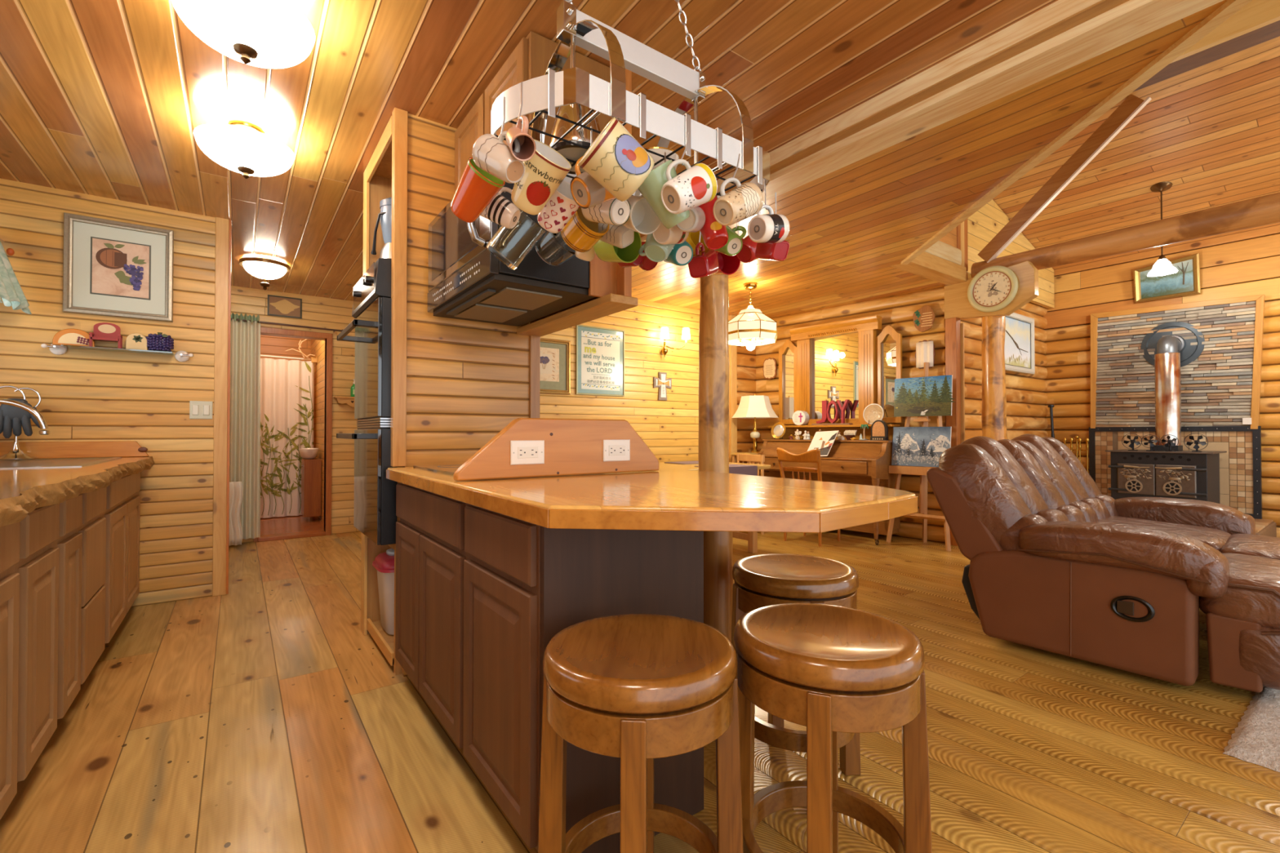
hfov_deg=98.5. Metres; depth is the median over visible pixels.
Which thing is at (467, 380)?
wall partition
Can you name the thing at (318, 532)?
trim
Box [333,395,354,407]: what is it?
corner shelf
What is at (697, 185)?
mug
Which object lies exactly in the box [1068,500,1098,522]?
lumbar pillow
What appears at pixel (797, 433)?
figurine
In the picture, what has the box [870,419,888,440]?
radio
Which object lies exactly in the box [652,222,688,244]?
mug
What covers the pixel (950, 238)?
boards
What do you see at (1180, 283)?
picture
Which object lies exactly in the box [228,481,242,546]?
cloth
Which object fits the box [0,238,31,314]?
window valance
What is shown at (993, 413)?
log post
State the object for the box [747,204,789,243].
mug
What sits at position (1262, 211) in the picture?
log
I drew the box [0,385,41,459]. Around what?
stand
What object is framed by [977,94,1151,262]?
wooden beam
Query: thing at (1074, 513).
lumbar pillow
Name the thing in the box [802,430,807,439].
figurine
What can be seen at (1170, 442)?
fan
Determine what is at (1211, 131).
ceiling
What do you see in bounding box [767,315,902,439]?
mirror
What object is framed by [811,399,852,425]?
joy letters
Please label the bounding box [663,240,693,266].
mug
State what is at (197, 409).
light switch
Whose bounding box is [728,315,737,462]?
trim
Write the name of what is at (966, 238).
post
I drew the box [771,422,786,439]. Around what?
plate
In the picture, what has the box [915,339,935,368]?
wall sconce
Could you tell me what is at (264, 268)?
ceiling light
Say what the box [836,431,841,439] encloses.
figurine
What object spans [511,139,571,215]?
mug
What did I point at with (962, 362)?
trim
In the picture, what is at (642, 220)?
mug
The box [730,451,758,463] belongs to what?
side table
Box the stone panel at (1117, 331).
[1090,294,1265,429]
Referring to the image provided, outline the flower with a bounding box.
[710,221,722,230]
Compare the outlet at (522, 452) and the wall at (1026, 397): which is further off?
the wall at (1026, 397)
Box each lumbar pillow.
[1036,508,1069,521]
[1056,504,1086,521]
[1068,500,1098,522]
[1080,497,1111,519]
[1094,494,1118,515]
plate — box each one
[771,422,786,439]
[862,403,884,424]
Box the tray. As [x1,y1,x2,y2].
[888,465,933,475]
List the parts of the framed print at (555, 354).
tree crown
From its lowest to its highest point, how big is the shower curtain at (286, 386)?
1.919 m
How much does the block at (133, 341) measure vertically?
0.100 m
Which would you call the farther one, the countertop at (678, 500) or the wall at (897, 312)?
the wall at (897, 312)
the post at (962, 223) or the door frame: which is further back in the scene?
the door frame
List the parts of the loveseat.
panel, armrest, armrest, arm, footrest panel, arm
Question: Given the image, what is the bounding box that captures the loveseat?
[926,434,1279,692]
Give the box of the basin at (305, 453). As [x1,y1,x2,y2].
[298,448,319,459]
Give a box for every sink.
[0,457,121,469]
[298,448,321,517]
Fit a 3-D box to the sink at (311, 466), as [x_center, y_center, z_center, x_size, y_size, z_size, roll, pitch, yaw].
[-3.906,0.651,6.513,0.220,0.785,0.380,0,-1,-36]
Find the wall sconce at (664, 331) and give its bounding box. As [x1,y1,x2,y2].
[660,327,690,359]
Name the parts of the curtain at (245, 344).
panel, rod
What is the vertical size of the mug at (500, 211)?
0.105 m
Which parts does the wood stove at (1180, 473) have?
door, spring handle, plate, spring handle, door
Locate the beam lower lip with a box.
[639,0,1129,237]
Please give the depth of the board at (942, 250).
4.88 m
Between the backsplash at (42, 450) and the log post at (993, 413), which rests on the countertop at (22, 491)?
the backsplash at (42, 450)
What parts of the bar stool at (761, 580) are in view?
leg, leg, swivel plate, seat, leg, leg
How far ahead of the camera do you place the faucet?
2.74 m
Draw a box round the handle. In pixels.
[1110,595,1155,622]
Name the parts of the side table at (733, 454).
leg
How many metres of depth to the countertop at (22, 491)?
1.73 m
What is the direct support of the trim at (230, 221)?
attached to the wall at (86, 395)
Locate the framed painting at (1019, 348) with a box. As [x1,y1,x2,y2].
[1004,312,1035,374]
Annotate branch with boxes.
[285,338,315,358]
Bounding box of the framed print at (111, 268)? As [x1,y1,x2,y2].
[62,212,173,322]
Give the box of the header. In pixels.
[944,261,1038,319]
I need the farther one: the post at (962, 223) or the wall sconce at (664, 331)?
the wall sconce at (664, 331)
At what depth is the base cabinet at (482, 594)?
1.44 m
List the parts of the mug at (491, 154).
handle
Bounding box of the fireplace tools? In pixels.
[1062,435,1088,472]
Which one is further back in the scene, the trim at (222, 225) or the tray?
the tray
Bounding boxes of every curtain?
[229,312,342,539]
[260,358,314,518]
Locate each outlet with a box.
[510,440,544,465]
[602,440,630,461]
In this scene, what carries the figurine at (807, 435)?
on the desk at (860, 462)
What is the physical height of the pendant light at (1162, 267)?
0.823 m
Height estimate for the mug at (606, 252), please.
0.143 m
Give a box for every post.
[697,274,728,473]
[956,223,960,249]
[960,221,964,266]
[964,218,968,271]
[981,315,1007,440]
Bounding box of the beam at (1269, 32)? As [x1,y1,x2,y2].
[1133,20,1279,92]
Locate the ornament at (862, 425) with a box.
[858,424,868,439]
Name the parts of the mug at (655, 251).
handle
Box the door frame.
[253,327,332,542]
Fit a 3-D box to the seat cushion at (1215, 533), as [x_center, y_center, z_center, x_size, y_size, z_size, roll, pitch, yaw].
[2.939,0.671,3.219,0.650,0.224,0.723,1,-1,-39]
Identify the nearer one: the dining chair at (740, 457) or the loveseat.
the loveseat
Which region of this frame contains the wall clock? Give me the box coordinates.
[967,265,1017,312]
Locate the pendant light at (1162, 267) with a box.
[1146,182,1177,276]
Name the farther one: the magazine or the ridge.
the magazine
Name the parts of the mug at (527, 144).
handle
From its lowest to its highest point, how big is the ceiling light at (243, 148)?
0.230 m
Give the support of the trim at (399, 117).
attached to the wall partition at (467, 380)
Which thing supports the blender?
in the tall cabinet at (377, 175)
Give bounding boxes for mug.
[450,157,505,222]
[471,131,524,183]
[480,186,520,228]
[486,208,546,270]
[505,115,536,161]
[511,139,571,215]
[534,227,575,266]
[537,180,579,233]
[560,207,608,252]
[570,155,615,208]
[574,246,595,261]
[577,116,654,201]
[581,198,631,226]
[593,231,641,262]
[598,222,634,248]
[617,254,643,267]
[622,189,661,235]
[637,160,689,229]
[638,233,675,262]
[638,241,657,271]
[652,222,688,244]
[661,159,717,214]
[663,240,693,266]
[676,206,705,232]
[685,231,710,254]
[688,242,719,278]
[697,195,728,249]
[712,177,763,226]
[712,226,746,256]
[713,251,740,275]
[736,235,757,262]
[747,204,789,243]
[755,240,789,261]
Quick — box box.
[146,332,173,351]
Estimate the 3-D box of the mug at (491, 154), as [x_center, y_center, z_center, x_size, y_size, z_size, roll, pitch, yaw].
[-0.298,-0.562,1.158,0.121,0.112,0.074,-1,-1,40]
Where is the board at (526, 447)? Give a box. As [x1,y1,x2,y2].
[453,417,658,480]
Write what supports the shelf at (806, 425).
attached to the mirror
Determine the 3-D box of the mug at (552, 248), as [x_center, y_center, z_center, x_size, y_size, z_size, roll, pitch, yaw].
[-0.272,-0.631,1.839,0.144,0.176,0.142,-1,-1,44]
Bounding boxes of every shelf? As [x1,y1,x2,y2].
[40,343,193,362]
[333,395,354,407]
[767,424,899,427]
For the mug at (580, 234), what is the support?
hanging from the pot rack
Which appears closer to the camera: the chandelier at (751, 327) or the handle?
the handle
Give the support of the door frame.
in the wall at (317, 312)
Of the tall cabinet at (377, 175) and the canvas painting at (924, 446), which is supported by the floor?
the tall cabinet at (377, 175)
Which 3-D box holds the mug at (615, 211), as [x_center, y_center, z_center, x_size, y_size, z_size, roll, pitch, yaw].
[-0.083,-0.559,1.395,0.127,0.121,0.085,0,-1,37]
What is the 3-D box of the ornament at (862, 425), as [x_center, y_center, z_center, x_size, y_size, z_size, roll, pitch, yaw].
[2.241,0.057,5.511,0.100,0.160,0.093,0,-1,-36]
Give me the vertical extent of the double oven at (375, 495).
1.247 m
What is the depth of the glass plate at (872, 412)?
5.55 m
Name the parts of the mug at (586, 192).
handle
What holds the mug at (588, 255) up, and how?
hanging from the pot rack
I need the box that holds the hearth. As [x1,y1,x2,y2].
[1253,518,1276,537]
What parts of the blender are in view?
cord, lid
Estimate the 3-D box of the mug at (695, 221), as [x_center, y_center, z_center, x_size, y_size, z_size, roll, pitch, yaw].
[0.129,-0.549,1.437,0.068,0.096,0.085,0,-1,24]
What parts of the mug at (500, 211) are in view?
handle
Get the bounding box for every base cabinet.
[0,471,140,819]
[395,482,703,852]
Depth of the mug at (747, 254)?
1.77 m
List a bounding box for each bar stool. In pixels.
[537,613,742,852]
[731,553,860,775]
[733,603,932,852]
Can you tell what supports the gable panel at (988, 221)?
attached to the wall at (1026, 397)
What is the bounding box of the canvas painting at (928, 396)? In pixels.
[893,374,955,417]
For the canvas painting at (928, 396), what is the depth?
5.17 m
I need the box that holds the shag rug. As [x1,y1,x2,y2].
[1222,686,1279,772]
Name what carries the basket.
on the desk at (860, 462)
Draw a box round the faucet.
[0,398,49,435]
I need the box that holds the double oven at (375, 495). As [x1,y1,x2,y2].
[336,257,397,545]
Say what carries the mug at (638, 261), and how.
hanging from the pot rack
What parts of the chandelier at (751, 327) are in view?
globe, chain, lamp shade, brass frame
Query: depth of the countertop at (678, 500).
1.24 m
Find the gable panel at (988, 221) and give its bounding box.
[966,199,1054,308]
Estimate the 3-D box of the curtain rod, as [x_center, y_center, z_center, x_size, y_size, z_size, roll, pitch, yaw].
[-4.350,-0.839,6.739,0.699,0.070,0.080,0,-1,-36]
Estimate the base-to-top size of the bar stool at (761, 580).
0.639 m
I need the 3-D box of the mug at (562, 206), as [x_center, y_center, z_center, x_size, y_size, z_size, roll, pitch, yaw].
[-0.202,-0.559,1.393,0.098,0.128,0.134,0,-1,-36]
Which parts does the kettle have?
plate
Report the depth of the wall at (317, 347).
6.66 m
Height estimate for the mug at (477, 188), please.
0.136 m
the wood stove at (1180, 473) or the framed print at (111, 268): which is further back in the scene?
the wood stove at (1180, 473)
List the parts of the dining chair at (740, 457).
leg, rail, leg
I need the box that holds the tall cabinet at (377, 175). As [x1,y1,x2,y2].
[360,115,403,675]
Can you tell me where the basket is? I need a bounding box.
[844,430,857,439]
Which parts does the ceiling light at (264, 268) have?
lamp shade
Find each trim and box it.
[212,217,229,596]
[226,220,231,594]
[257,529,325,542]
[390,107,408,466]
[516,293,638,337]
[528,335,540,417]
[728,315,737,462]
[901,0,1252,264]
[945,317,961,546]
[960,323,964,442]
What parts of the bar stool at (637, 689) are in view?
leg, leg, seat, leg, leg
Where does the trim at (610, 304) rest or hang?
attached to the wall at (606, 278)
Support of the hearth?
on the floor
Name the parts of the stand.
post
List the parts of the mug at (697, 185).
handle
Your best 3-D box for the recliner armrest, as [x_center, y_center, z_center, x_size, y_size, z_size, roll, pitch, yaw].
[1.934,0.565,2.769,0.301,0.253,0.254,1,-1,-39]
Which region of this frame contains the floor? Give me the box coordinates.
[0,515,1279,852]
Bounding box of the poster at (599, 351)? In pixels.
[575,324,624,396]
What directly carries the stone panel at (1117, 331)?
attached to the wall at (1246, 264)
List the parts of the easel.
leg, leg, leg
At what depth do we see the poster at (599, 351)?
5.46 m
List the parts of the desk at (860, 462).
drawer, rail, leg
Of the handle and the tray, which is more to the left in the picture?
the tray
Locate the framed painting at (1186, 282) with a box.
[1133,253,1200,302]
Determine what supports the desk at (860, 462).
on the floor
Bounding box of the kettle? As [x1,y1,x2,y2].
[548,102,600,174]
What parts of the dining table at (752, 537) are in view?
leg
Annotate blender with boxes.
[370,197,391,258]
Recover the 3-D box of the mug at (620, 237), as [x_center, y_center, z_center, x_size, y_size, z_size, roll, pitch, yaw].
[-0.066,-0.555,1.569,0.109,0.105,0.084,0,-1,25]
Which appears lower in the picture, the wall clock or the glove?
the glove
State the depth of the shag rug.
1.89 m
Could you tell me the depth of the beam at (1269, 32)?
2.98 m
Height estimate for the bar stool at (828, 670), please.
0.639 m
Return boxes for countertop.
[0,456,154,526]
[386,466,917,533]
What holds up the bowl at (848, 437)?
on the basket
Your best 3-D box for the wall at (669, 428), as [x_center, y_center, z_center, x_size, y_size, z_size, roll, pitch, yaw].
[-0.119,-0.107,5.757,3.850,2.445,0.120,0,-1,-36]
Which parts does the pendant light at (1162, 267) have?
rod, lamp shade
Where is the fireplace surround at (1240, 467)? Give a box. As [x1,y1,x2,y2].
[1088,426,1262,519]
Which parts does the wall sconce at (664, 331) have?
lamp shade, arm, lamp shade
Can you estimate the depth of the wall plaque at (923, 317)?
5.31 m
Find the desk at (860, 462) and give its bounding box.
[751,439,900,545]
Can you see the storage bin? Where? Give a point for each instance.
(384, 562)
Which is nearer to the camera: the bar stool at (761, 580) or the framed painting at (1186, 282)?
the bar stool at (761, 580)
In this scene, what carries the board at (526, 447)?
on the countertop at (678, 500)
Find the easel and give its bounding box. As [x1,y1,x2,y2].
[885,362,951,551]
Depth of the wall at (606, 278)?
2.08 m
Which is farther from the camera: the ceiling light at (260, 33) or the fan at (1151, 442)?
the fan at (1151, 442)
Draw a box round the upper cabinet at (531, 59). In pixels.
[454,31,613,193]
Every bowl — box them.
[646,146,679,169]
[844,435,854,439]
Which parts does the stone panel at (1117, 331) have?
wall plate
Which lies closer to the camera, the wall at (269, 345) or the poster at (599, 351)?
the poster at (599, 351)
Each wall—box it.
[0,178,215,607]
[231,285,359,542]
[260,335,311,360]
[311,339,324,523]
[529,68,631,323]
[539,299,755,463]
[755,287,946,542]
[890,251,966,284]
[960,302,1048,440]
[1043,225,1279,537]
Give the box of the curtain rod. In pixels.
[260,355,317,363]
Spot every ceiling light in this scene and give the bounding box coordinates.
[171,0,315,68]
[193,120,294,178]
[239,257,289,290]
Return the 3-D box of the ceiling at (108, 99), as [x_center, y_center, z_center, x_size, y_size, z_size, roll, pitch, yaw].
[-0.231,-1.405,3.066,8.020,0.090,8.000,0,-1,-36]
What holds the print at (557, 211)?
attached to the mug at (562, 206)
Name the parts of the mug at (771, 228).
handle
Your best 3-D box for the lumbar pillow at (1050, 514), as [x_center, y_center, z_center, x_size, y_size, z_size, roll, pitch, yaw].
[2.155,0.569,2.951,0.343,0.257,0.251,1,-1,-39]
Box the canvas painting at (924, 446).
[891,426,951,466]
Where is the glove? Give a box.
[0,398,39,438]
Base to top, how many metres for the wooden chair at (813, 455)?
0.908 m
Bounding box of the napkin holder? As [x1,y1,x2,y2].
[52,328,95,346]
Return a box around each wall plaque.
[762,357,777,379]
[912,305,935,332]
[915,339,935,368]
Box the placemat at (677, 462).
[664,461,698,464]
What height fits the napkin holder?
0.100 m
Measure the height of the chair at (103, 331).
0.155 m
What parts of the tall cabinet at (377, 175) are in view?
rail, rail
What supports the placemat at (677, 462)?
on the dining table at (752, 537)
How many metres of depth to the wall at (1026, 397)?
6.24 m
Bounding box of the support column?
[703,531,733,641]
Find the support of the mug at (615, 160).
hanging from the pot rack
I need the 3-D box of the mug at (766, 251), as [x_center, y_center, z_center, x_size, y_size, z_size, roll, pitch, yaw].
[0.391,-0.533,1.623,0.070,0.100,0.092,0,-1,-27]
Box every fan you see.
[1121,433,1142,450]
[1141,434,1159,451]
[1160,434,1178,451]
[1183,433,1208,452]
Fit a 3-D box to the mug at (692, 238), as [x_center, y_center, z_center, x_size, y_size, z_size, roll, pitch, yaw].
[0.189,-0.613,1.843,0.102,0.130,0.103,0,-1,-36]
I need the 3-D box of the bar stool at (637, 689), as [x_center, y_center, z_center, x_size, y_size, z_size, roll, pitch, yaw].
[0.000,0.742,1.077,0.376,0.639,0.376,0,-1,-26]
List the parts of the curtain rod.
rod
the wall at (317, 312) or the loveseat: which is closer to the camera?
the loveseat
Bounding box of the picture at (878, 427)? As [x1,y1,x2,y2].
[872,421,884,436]
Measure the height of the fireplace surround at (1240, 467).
0.895 m
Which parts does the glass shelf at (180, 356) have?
knob, arm, glass panel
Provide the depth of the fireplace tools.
6.01 m
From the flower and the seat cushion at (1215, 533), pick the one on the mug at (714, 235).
the flower
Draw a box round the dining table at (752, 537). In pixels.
[657,461,771,553]
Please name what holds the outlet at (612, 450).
attached to the board at (526, 447)
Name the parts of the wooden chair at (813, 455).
post, crest rail, rail, post, leg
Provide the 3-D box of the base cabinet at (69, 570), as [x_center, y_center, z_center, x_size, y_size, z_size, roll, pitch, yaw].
[-2.256,0.649,1.683,0.727,0.840,3.590,0,-1,-36]
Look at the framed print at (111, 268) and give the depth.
3.29 m
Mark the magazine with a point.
(824, 441)
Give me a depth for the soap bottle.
5.75 m
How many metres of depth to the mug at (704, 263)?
1.74 m
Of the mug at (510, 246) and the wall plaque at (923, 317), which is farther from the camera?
the wall plaque at (923, 317)
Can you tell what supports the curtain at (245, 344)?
hanging from the wall at (317, 312)
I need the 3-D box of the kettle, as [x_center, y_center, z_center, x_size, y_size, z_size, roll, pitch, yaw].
[-0.162,-0.794,1.419,0.155,0.220,0.155,0,-1,-36]
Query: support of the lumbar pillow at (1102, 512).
on the loveseat
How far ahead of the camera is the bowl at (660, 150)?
1.46 m
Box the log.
[970,192,1279,277]
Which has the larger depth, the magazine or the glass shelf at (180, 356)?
the magazine
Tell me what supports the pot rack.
hanging from the ceiling at (108, 99)
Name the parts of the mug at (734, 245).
handle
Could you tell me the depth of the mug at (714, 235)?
1.47 m
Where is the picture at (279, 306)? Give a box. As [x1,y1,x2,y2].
[267,294,302,319]
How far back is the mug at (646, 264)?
1.79 m
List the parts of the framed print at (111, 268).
frame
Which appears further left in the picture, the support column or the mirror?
the support column
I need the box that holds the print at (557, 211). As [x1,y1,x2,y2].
[537,196,579,231]
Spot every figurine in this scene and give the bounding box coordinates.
[794,429,801,439]
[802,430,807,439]
[804,431,810,439]
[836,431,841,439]
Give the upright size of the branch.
0.251 m
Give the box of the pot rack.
[490,0,776,247]
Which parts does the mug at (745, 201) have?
handle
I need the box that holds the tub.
[377,570,394,635]
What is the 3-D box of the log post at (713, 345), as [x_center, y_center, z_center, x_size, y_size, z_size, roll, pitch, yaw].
[0.438,-0.080,3.237,0.196,2.335,0.191,0,-1,-36]
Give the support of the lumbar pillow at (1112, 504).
on the loveseat
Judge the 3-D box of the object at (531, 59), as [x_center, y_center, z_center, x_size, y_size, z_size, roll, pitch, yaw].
[-0.471,-1.130,2.318,0.374,0.469,0.776,0,-1,-36]
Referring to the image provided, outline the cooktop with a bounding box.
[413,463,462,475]
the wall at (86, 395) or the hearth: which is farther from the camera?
the hearth
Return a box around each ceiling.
[0,0,1227,318]
[992,36,1279,270]
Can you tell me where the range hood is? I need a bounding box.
[427,182,595,326]
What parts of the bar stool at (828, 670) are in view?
leg, leg, seat, leg, leg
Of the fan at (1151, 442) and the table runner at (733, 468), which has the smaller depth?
the table runner at (733, 468)
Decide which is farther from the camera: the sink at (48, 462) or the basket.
the basket
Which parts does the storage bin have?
lid, lid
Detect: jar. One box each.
[379,204,391,244]
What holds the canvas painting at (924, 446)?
on the easel
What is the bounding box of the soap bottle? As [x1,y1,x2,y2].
[350,378,355,396]
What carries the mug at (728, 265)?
hanging from the pot rack
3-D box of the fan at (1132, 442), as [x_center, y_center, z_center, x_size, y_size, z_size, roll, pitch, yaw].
[5.063,0.159,5.668,0.077,0.174,0.160,0,-1,-36]
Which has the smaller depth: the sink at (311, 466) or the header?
the header
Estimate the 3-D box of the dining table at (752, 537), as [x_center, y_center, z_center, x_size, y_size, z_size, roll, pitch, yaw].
[0.274,0.722,4.784,1.590,0.765,0.980,0,-1,-36]
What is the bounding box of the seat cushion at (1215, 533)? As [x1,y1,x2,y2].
[1097,515,1231,551]
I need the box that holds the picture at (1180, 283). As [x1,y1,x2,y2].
[1140,258,1193,298]
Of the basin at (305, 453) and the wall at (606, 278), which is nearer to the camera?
the wall at (606, 278)
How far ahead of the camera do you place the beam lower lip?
2.04 m
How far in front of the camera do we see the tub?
2.68 m
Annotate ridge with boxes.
[1169,0,1279,63]
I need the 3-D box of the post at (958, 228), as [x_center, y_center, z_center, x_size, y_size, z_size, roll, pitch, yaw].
[2.910,-2.014,5.146,0.060,1.075,0.130,0,-1,-36]
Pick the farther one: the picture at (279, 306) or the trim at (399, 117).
the picture at (279, 306)
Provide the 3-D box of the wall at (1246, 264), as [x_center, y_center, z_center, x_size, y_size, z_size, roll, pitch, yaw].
[6.768,-0.480,4.446,0.170,3.161,6.000,0,-1,-36]
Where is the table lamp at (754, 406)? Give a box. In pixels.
[732,393,778,452]
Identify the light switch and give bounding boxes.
[189,400,213,418]
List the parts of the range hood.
door, handle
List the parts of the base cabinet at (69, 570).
door, drawer, door, drawer, door, drawer, drawer, drawer, drawer, door, drawer, door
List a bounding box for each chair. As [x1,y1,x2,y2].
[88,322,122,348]
[736,453,764,538]
[776,447,839,546]
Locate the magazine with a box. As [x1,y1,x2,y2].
[807,430,838,456]
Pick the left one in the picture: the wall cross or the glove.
the glove
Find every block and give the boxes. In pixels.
[125,333,148,350]
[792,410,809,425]
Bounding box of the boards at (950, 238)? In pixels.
[938,226,956,248]
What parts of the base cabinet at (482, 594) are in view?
door, drawer, door, door, drawer, panel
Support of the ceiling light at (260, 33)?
attached to the ceiling at (108, 99)
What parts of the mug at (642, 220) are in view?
handle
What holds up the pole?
on the floor
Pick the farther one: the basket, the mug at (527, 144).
the basket
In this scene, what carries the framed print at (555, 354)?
attached to the wall at (669, 428)
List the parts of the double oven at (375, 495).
knob, handle, handle, panel glass, knob, door glass, knob, door glass, control panel, door, door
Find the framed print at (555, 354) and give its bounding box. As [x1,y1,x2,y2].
[539,337,570,394]
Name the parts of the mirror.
frame, pane, rope moulding, rail, mirror pane, crown, panel, pane, frame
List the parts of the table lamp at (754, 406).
lamp shade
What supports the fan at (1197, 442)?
on the wood stove at (1180, 473)
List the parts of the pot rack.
chain, corner plate, rod, chain, rod, corner plate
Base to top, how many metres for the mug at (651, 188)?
0.155 m
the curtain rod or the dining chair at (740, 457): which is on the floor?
the dining chair at (740, 457)
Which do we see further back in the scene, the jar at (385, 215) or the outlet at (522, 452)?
the jar at (385, 215)
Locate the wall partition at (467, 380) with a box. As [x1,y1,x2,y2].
[402,113,529,676]
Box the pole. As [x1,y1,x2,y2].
[1048,404,1054,438]
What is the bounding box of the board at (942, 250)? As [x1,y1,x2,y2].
[924,240,961,265]
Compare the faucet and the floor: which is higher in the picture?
the faucet
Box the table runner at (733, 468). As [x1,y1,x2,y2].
[695,464,757,475]
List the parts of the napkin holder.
panel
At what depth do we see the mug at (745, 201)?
1.35 m
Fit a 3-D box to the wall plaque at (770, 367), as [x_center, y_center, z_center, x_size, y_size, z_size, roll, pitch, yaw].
[1.557,-0.695,6.624,0.019,0.260,0.190,1,-1,-42]
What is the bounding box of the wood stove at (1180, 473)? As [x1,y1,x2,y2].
[1105,321,1226,503]
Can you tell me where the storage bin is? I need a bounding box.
[372,548,394,635]
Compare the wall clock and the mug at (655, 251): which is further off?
the wall clock
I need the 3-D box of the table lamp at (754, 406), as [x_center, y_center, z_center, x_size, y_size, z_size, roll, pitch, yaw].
[1.340,-0.040,6.424,0.507,0.684,0.532,0,-1,-36]
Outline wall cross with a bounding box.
[653,372,671,400]
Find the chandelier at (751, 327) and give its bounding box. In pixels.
[728,282,777,351]
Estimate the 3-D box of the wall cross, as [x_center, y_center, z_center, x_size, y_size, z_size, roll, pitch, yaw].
[0.249,-0.433,5.927,0.240,0.300,0.042,0,-1,-36]
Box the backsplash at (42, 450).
[0,440,149,458]
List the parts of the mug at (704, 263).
handle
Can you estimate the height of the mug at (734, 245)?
0.109 m
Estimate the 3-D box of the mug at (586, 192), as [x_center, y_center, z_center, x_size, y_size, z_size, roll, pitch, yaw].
[-0.096,-0.560,1.273,0.129,0.124,0.086,0,-1,-36]

